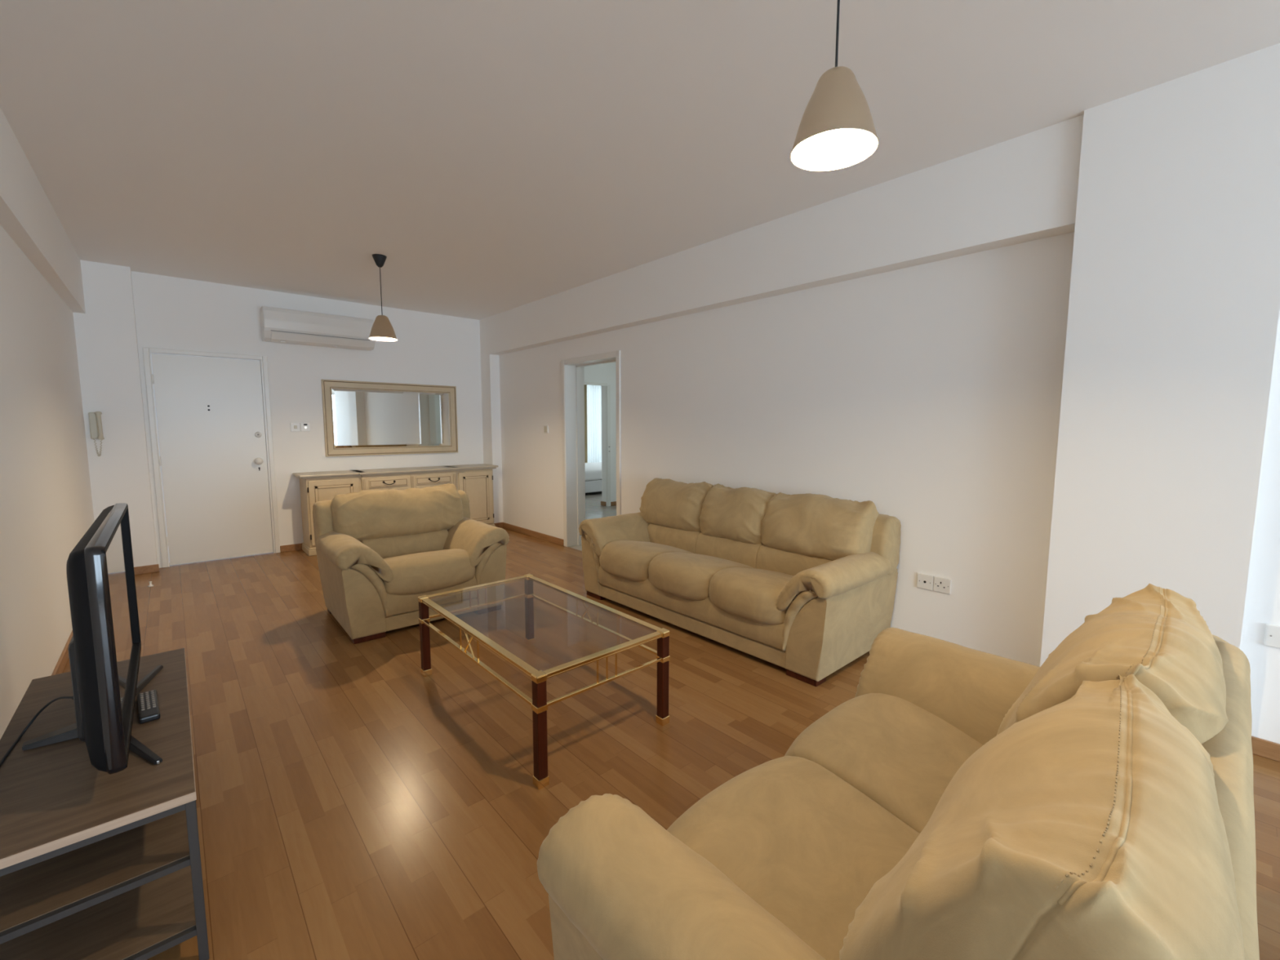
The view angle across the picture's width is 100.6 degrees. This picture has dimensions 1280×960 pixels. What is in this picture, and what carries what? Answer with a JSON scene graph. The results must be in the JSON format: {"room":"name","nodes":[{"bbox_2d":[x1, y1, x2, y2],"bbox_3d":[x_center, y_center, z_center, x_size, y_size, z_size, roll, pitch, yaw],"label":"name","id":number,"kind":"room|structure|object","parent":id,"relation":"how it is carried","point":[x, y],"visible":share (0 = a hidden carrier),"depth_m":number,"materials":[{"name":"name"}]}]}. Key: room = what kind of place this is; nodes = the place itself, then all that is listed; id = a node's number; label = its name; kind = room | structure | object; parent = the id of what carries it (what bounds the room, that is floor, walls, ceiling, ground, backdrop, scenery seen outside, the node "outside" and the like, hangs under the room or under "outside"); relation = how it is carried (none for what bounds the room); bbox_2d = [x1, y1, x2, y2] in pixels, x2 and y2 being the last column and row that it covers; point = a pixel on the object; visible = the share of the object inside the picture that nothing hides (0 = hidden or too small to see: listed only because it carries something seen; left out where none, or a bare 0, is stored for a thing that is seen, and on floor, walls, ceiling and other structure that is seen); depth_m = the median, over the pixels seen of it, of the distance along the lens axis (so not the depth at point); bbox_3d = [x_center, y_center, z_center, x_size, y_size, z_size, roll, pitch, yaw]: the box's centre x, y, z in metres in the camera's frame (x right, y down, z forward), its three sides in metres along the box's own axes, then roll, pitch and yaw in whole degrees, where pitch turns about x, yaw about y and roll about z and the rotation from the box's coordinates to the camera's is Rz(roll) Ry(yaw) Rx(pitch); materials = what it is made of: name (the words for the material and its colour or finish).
{"room":"living room","nodes":[
{"label":"living room","id":0,"kind":"room"},
{"bbox_2d":[0,224,94,739],"bbox_3d":[-1.081,-0.051,0.256,0.200,2.767,12.222,-5,8,-41],"label":"wall","id":1,"kind":"structure","parent":0,"point":[46,506],"depth_m":2.80,"materials":[{"name":"white paint"}]},
{"bbox_2d":[51,630,73,675],"bbox_3d":[-0.944,1.290,0.396,0.014,0.072,11.647,-5,8,-41],"label":"baseboard","id":2,"kind":"structure","parent":1,"relation":"attached to","point":[59,668],"depth_m":2.99,"materials":[{"name":"brown wood"}]},
{"bbox_2d":[72,259,157,567],"bbox_3d":[-4.728,-0.509,4.791,0.381,2.767,0.161,-5,8,-41],"label":"wall","id":3,"kind":"structure","parent":0,"point":[106,336],"depth_m":4.71,"materials":[{"name":"white paint"}]},
{"bbox_2d":[88,411,104,456],"bbox_3d":[-4.738,-0.402,4.642,0.105,0.390,0.054,0,6,1],"label":"phone","id":4,"kind":"object","parent":3,"relation":"attached to","point":[95,418],"visible":1,"depth_m":4.62,"materials":[{"name":"beige plastic"}]},
{"bbox_2d":[133,564,159,574],"bbox_3d":[-4.668,0.838,4.864,0.392,0.072,0.014,-5,8,-41],"label":"baseboard","id":5,"kind":"structure","parent":3,"relation":"attached to","point":[150,568],"depth_m":4.93,"materials":[{"name":"brown wood"}]},
{"bbox_2d":[130,271,483,568],"bbox_3d":[-3.457,-0.643,6.151,4.098,2.767,0.200,-5,8,-41],"label":"wall","id":6,"kind":"structure","parent":0,"point":[171,313],"depth_m":5.81,"materials":[{"name":"white paint"}]},
{"bbox_2d":[142,346,279,568],"bbox_3d":[-4.270,-0.224,5.357,0.953,2.088,0.068,-5,8,-41],"label":"trim","id":7,"kind":"structure","parent":6,"relation":"attached to","point":[147,352],"depth_m":5.14,"materials":[{"name":"white paint"}]},
{"bbox_2d":[151,353,273,565],"bbox_3d":[-4.256,-0.201,5.330,0.850,2.032,0.121,-5,8,-41],"label":"door","id":8,"kind":"structure","parent":6,"relation":"in","point":[212,459],"depth_m":5.33,"materials":[{"name":"white paint"}]},
{"bbox_2d":[280,542,302,552],"bbox_3d":[-3.013,0.673,6.535,2.363,0.072,0.014,-5,8,-41],"label":"baseboard","id":9,"kind":"structure","parent":6,"relation":"attached to","point":[295,547],"depth_m":5.82,"materials":[{"name":"brown wood"}]},
{"bbox_2d":[290,422,300,431],"bbox_3d":[-3.738,-0.574,5.763,0.090,0.094,0.016,-5,8,-41],"label":"light switch","id":10,"kind":"object","parent":6,"relation":"attached to","point":[295,427],"visible":1,"depth_m":5.76,"materials":[{"name":"white plastic"}]},
{"bbox_2d":[300,422,310,431],"bbox_3d":[-3.669,-0.580,5.824,0.090,0.094,0.016,-5,8,-41],"label":"switch","id":11,"kind":"object","parent":6,"relation":"attached to","point":[304,426],"visible":1,"depth_m":5.82,"materials":[{"name":"white plastic"}]},
{"bbox_2d":[259,306,374,351],"bbox_3d":[-3.466,-1.627,5.766,1.040,0.342,0.213,-5,8,-41],"label":"air conditioner","id":12,"kind":"object","parent":6,"relation":"attached to","point":[278,325],"visible":0.88,"depth_m":5.66,"materials":[{"name":"white plastic"}]},
{"bbox_2d":[320,379,457,457],"bbox_3d":[-2.959,-0.738,6.426,1.520,0.858,0.036,-5,8,-41],"label":"wall mirror","id":13,"kind":"object","parent":6,"relation":"attached to","point":[361,418],"visible":1,"depth_m":6.37,"materials":[{"name":"beige paint"}]},
{"bbox_2d":[331,388,450,448],"bbox_3d":[-2.961,-0.738,6.428,1.334,0.672,0.004,-5,8,-41],"label":"mirror glass","id":14,"kind":"object","parent":13,"relation":"attached to","point":[362,418],"depth_m":6.39,"materials":[{"name":"silver mirror"}]},
{"bbox_2d":[480,354,502,523],"bbox_3d":[-1.993,-0.505,7.153,0.133,2.296,0.269,-5,8,-41],"label":"pillar","id":15,"kind":"structure","parent":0,"point":[490,363],"depth_m":7.05,"materials":[{"name":"white paint"}]},
{"bbox_2d":[583,362,616,502],"bbox_3d":[-0.118,-0.973,9.482,5.339,2.767,0.170,-5,8,-41],"label":"wall","id":16,"kind":"structure","parent":0,"point":[606,372],"depth_m":9.05,"materials":[{"name":"white paint"}]},
{"bbox_2d":[584,382,610,506],"bbox_3d":[-0.876,-0.558,8.754,0.952,2.085,0.063,-5,8,-41],"label":"trim","id":17,"kind":"structure","parent":16,"relation":"attached to","point":[607,386],"depth_m":9.02,"materials":[{"name":"white paint"}]},
{"bbox_2d":[600,501,605,506],"bbox_3d":[-0.635,0.408,9.209,0.014,0.072,0.140,-5,8,-41],"label":"doorway","id":18,"kind":"structure","parent":16,"relation":"in","point":[602,503],"depth_m":9.19,"materials":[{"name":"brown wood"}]},
{"bbox_2d":[610,501,616,506],"bbox_3d":[-0.141,0.382,9.475,0.960,0.072,0.014,-5,8,-41],"label":"baseboard","id":19,"kind":"structure","parent":16,"relation":"attached to","point":[614,503],"depth_m":9.19,"materials":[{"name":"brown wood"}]},
{"bbox_2d":[0,0,1279,319],"bbox_3d":[1.280,-1.965,4.767,9.937,0.150,16.100,-5,8,-41],"label":"ceiling","id":20,"kind":"structure","parent":0,"point":[500,156],"depth_m":2.36,"materials":[{"name":"white paint"}]},
{"bbox_2d":[0,106,85,313],"bbox_3d":[-0.923,-1.209,0.171,0.075,0.444,11.661,-5,8,-41],"label":"beam","id":21,"kind":"structure","parent":20,"relation":"attached to","point":[27,214],"depth_m":2.91,"materials":[{"name":"white paint"}]},
{"bbox_2d":[368,253,397,341],"bbox_3d":[-2.162,-1.521,4.439,0.218,0.676,0.218,-5,8,-41],"label":"pendant lamp","id":22,"kind":"object","parent":20,"relation":"hanging from","point":[382,330],"visible":1,"depth_m":4.40,"materials":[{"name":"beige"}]},
{"bbox_2d":[479,114,1084,355],"bbox_3d":[-0.010,-1.657,4.789,0.133,0.471,6.246,-5,8,-41],"label":"beam","id":23,"kind":"structure","parent":20,"relation":"attached to","point":[1022,188],"depth_m":3.25,"materials":[{"name":"white paint"}]},
{"bbox_2d":[790,0,879,171],"bbox_3d":[0.515,-1.211,1.380,0.222,0.678,0.222,-5,8,-41],"label":"pendant lamp","id":24,"kind":"object","parent":20,"relation":"hanging from","point":[837,131],"visible":1,"depth_m":1.37,"materials":[{"name":"beige"}]},
{"bbox_2d":[826,128,841,142],"bbox_3d":[0.515,-0.981,1.403,0.040,0.158,0.040,-5,8,-41],"label":"bulb","id":25,"kind":"object","parent":24,"relation":"attached to","point":[832,136],"depth_m":1.40,"materials":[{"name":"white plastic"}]},
{"bbox_2d":[62,491,1279,959],"bbox_3d":[1.165,0.932,4.957,9.637,0.120,16.100,-5,8,-41],"label":"floor","id":26,"kind":"structure","parent":0,"point":[353,802],"depth_m":2.25,"materials":[{"name":"laminate"}]},
{"bbox_2d":[0,648,209,959],"bbox_3d":[-1.635,0.971,1.629,0.414,0.460,1.147,-5,8,-41],"label":"tv stand","id":27,"kind":"object","parent":26,"relation":"on","point":[95,864],"visible":0.91,"depth_m":1.33,"materials":[{"name":"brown wood"}]},
{"bbox_2d":[0,502,163,774],"bbox_3d":[-1.628,0.437,1.527,0.344,0.623,1.023,-5,8,-41],"label":"television","id":28,"kind":"object","parent":27,"relation":"on","point":[104,648],"visible":1,"depth_m":1.27,"materials":[{"name":"black plastic"}]},
{"bbox_2d":[0,809,189,932],"bbox_3d":[-1.636,0.919,1.624,0.375,0.016,1.106,-5,8,-41],"label":"shelf","id":29,"kind":"object","parent":27,"relation":"attached to","point":[32,894],"depth_m":1.28,"materials":[{"name":"brown wood"}]},
{"bbox_2d":[0,865,195,959],"bbox_3d":[-1.636,1.110,1.643,0.375,0.016,1.106,-5,8,-41],"label":"shelf","id":30,"kind":"object","parent":27,"relation":"attached to","point":[129,925],"depth_m":1.34,"materials":[{"name":"brown wood"}]},
{"bbox_2d":[137,689,160,724],"bbox_3d":[-1.573,0.721,1.700,0.048,0.022,0.215,-6,8,-44],"label":"remote control","id":31,"kind":"object","parent":27,"relation":"on","point":[148,710],"visible":1,"depth_m":1.67,"materials":[{"name":"black plastic"}]},
{"bbox_2d":[147,581,154,586],"bbox_3d":[-4.178,0.886,4.534,0.040,0.044,0.040,-5,8,-41],"label":"door stop","id":32,"kind":"object","parent":26,"relation":"on","point":[150,582],"visible":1,"depth_m":4.53,"materials":[{"name":"white plastic"}]},
{"bbox_2d":[292,463,498,555],"bbox_3d":[-2.800,0.295,6.375,2.210,0.857,0.454,-5,8,-41],"label":"sideboard","id":33,"kind":"object","parent":26,"relation":"on","point":[476,481],"visible":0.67,"depth_m":6.09,"materials":[{"name":"beige paint"}]},
{"bbox_2d":[292,463,498,479],"bbox_3d":[-2.801,-0.111,6.336,2.210,0.042,0.450,-5,8,-41],"label":"countertop","id":34,"kind":"structure","parent":33,"relation":"on","point":[309,475],"depth_m":6.09,"materials":[{"name":"beige paint"}]},
{"bbox_2d":[312,483,509,644],"bbox_3d":[-1.672,0.523,3.908,1.145,0.897,0.925,-5,8,-40],"label":"armchair","id":35,"kind":"object","parent":26,"relation":"on","point":[378,551],"visible":1,"depth_m":3.75,"materials":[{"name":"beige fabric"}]},
{"bbox_2d":[330,483,463,542],"bbox_3d":[-1.830,0.241,4.065,0.933,0.368,0.336,-5,8,-40],"label":"cushion","id":36,"kind":"object","parent":35,"relation":"on","point":[410,514],"depth_m":3.94,"materials":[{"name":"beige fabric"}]},
{"bbox_2d":[381,548,475,595],"bbox_3d":[-1.574,0.621,3.802,0.631,0.230,0.621,-5,8,-40],"label":"seat cushion","id":37,"kind":"object","parent":35,"relation":"on","point":[404,571],"depth_m":3.60,"materials":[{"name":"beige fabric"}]},
{"bbox_2d":[417,573,670,789],"bbox_3d":[-0.536,0.877,2.669,0.691,0.442,1.251,-5,8,-41],"label":"coffee table","id":38,"kind":"object","parent":26,"relation":"on","point":[539,703],"visible":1,"depth_m":2.41,"materials":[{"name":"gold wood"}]},
{"bbox_2d":[584,462,601,493],"bbox_3d":[-1.025,-0.064,11.768,2.000,0.500,1.900,-5,8,-41],"label":"bed","id":39,"kind":"object","parent":26,"relation":"on","point":[593,470],"visible":0.02,"depth_m":10.65,"materials":[{"name":"white fabric"}]},
{"bbox_2d":[578,478,901,686],"bbox_3d":[0.544,0.525,3.774,0.926,0.924,2.203,-5,8,-41],"label":"sofa","id":40,"kind":"object","parent":26,"relation":"on","point":[803,584],"visible":0.99,"depth_m":3.33,"materials":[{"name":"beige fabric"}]},
{"bbox_2d":[599,540,693,581],"bbox_3d":[0.060,0.593,4.098,0.621,0.230,0.576,-5,8,-41],"label":"seat cushion","id":41,"kind":"object","parent":40,"relation":"on","point":[619,560],"depth_m":3.93,"materials":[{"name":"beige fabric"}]},
{"bbox_2d":[639,478,713,531],"bbox_3d":[0.313,0.200,4.375,0.336,0.398,0.740,-5,8,-41],"label":"cushion","id":42,"kind":"object","parent":40,"relation":"on","point":[666,504],"depth_m":4.25,"materials":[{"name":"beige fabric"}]},
{"bbox_2d":[648,551,753,600],"bbox_3d":[0.431,0.635,3.682,0.622,0.230,0.574,-5,8,-41],"label":"seat cushion","id":43,"kind":"object","parent":40,"relation":"on","point":[677,575],"depth_m":3.52,"materials":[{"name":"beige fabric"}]},
{"bbox_2d":[699,484,775,544],"bbox_3d":[0.727,0.246,3.909,0.333,0.393,0.605,-5,8,-41],"label":"cushion","id":44,"kind":"object","parent":40,"relation":"on","point":[728,515],"depth_m":3.80,"materials":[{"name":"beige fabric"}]},
{"bbox_2d":[708,567,793,624],"bbox_3d":[0.801,0.678,3.267,0.621,0.230,0.574,-5,8,-41],"label":"seat cushion","id":45,"kind":"object","parent":40,"relation":"on","point":[747,595],"depth_m":3.09,"materials":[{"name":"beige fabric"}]},
{"bbox_2d":[761,492,879,560],"bbox_3d":[1.141,0.294,3.438,0.334,0.390,0.739,-5,8,-41],"label":"cushion","id":46,"kind":"object","parent":40,"relation":"on","point":[810,526],"depth_m":3.32,"materials":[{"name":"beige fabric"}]},
{"bbox_2d":[537,583,1259,959],"bbox_3d":[0.679,0.762,1.211,1.595,0.963,0.910,-5,8,-41],"label":"loveseat","id":47,"kind":"object","parent":26,"relation":"on","point":[1095,801],"visible":1,"depth_m":0.85,"materials":[{"name":"tan leather"},{"name":"dark red wood"}]},
{"bbox_2d":[666,755,919,959],"bbox_3d":[0.379,0.887,1.159,0.548,0.226,0.607,-5,8,-41],"label":"seat cushion","id":48,"kind":"object","parent":47,"relation":"on","point":[807,839],"depth_m":1.17,"materials":[{"name":"beige fabric"}]},
{"bbox_2d":[784,693,982,833],"bbox_3d":[0.778,0.853,1.510,0.548,0.227,0.605,-5,8,-41],"label":"seat cushion","id":49,"kind":"object","parent":47,"relation":"on","point":[900,751],"depth_m":1.50,"materials":[{"name":"beige fabric"}]},
{"bbox_2d":[839,674,1244,959],"bbox_3d":[0.593,0.540,0.769,0.730,0.432,0.368,-5,8,-41],"label":"cushion","id":50,"kind":"object","parent":47,"relation":"on","point":[1101,824],"depth_m":0.59,"materials":[{"name":"beige fabric"}]},
{"bbox_2d":[996,583,1228,743],"bbox_3d":[1.096,0.505,1.228,0.730,0.423,0.346,-5,8,-41],"label":"cushion","id":51,"kind":"object","parent":47,"relation":"on","point":[1154,638],"depth_m":1.05,"materials":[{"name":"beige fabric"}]},
{"bbox_2d":[498,231,1279,743],"bbox_3d":[1.974,-0.317,2.948,0.235,2.767,11.822,-5,8,-41],"label":"wall","id":52,"kind":"structure","parent":0,"point":[929,394],"depth_m":3.20,"materials":[{"name":"white paint"}]},
{"bbox_2d":[493,522,502,528],"bbox_3d":[-1.906,0.612,7.154,0.119,0.072,0.014,-5,8,-41],"label":"baseboard","id":53,"kind":"structure","parent":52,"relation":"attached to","point":[499,524],"depth_m":7.15,"materials":[{"name":"brown wood"}]},
{"bbox_2d":[502,522,564,546],"bbox_3d":[-1.367,0.663,6.649,0.014,0.072,1.488,-5,8,-41],"label":"baseboard","id":54,"kind":"structure","parent":52,"relation":"attached to","point":[535,534],"depth_m":6.57,"materials":[{"name":"brown wood"}]},
{"bbox_2d":[543,425,548,433],"bbox_3d":[-1.100,-0.594,6.218,0.017,0.091,0.088,-5,8,-41],"label":"light switch","id":55,"kind":"object","parent":52,"relation":"attached to","point":[545,427],"visible":1,"depth_m":6.21,"materials":[{"name":"white plastic"}]},
{"bbox_2d":[561,350,621,546],"bbox_3d":[-0.438,-0.256,5.689,0.263,2.095,1.015,-5,8,-41],"label":"trim","id":56,"kind":"structure","parent":52,"relation":"attached to","point":[572,369],"depth_m":5.98,"materials":[{"name":"white paint"}]},
{"bbox_2d":[916,573,933,590],"bbox_3d":[1.699,0.606,3.163,0.014,0.088,0.091,-5,8,-41],"label":"socket","id":57,"kind":"object","parent":52,"relation":"attached to","point":[925,581],"visible":1,"depth_m":3.16,"materials":[{"name":"white plastic"}]},
{"bbox_2d":[933,576,951,594],"bbox_3d":[1.760,0.613,3.094,0.014,0.088,0.091,-5,8,-41],"label":"power socket","id":58,"kind":"object","parent":52,"relation":"attached to","point":[941,584],"visible":1,"depth_m":3.09,"materials":[{"name":"white plastic"}]},
{"bbox_2d":[1251,736,1279,761],"bbox_3d":[4.160,1.292,0.438,0.014,0.072,4.942,-5,8,-41],"label":"baseboard","id":59,"kind":"structure","parent":52,"relation":"attached to","point":[1260,747],"depth_m":2.19,"materials":[{"name":"brown wood"}]},
{"bbox_2d":[1263,623,1279,648],"bbox_3d":[2.597,0.637,2.147,0.014,0.090,0.090,-5,8,-41],"label":"wall socket","id":60,"kind":"object","parent":52,"relation":"attached to","point":[1272,638],"visible":1,"depth_m":2.16,"materials":[{"name":"white plastic"}]},
{"bbox_2d":[1040,43,1279,666],"bbox_3d":[2.255,-0.254,2.328,0.171,2.767,0.634,-5,8,-41],"label":"pillar","id":61,"kind":"structure","parent":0,"point":[1173,313],"depth_m":2.21,"materials":[{"name":"white paint"}]},
{"bbox_3d":[-2.478,-1.241,12.134,5.339,2.767,0.150,-5,8,-41],"label":"wall","id":62,"kind":"structure","parent":0,"visible":0},
{"bbox_2d":[584,384,587,462],"bbox_3d":[-1.396,-1.238,12.755,0.300,2.560,0.060,-5,8,-41],"label":"drape","id":63,"kind":"object","parent":62,"relation":"hanging from","point":[585,385],"visible":0.09,"depth_m":12.81,"materials":[{"name":"beige fabric"}]},
{"bbox_2d":[586,384,601,462],"bbox_3d":[-0.963,-1.287,13.243,1.000,2.560,0.036,-5,8,-41],"label":"sheer curtain","id":64,"kind":"object","parent":62,"relation":"hanging from","point":[593,392],"visible":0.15,"depth_m":13.09,"materials":[{"name":"white fabric"}]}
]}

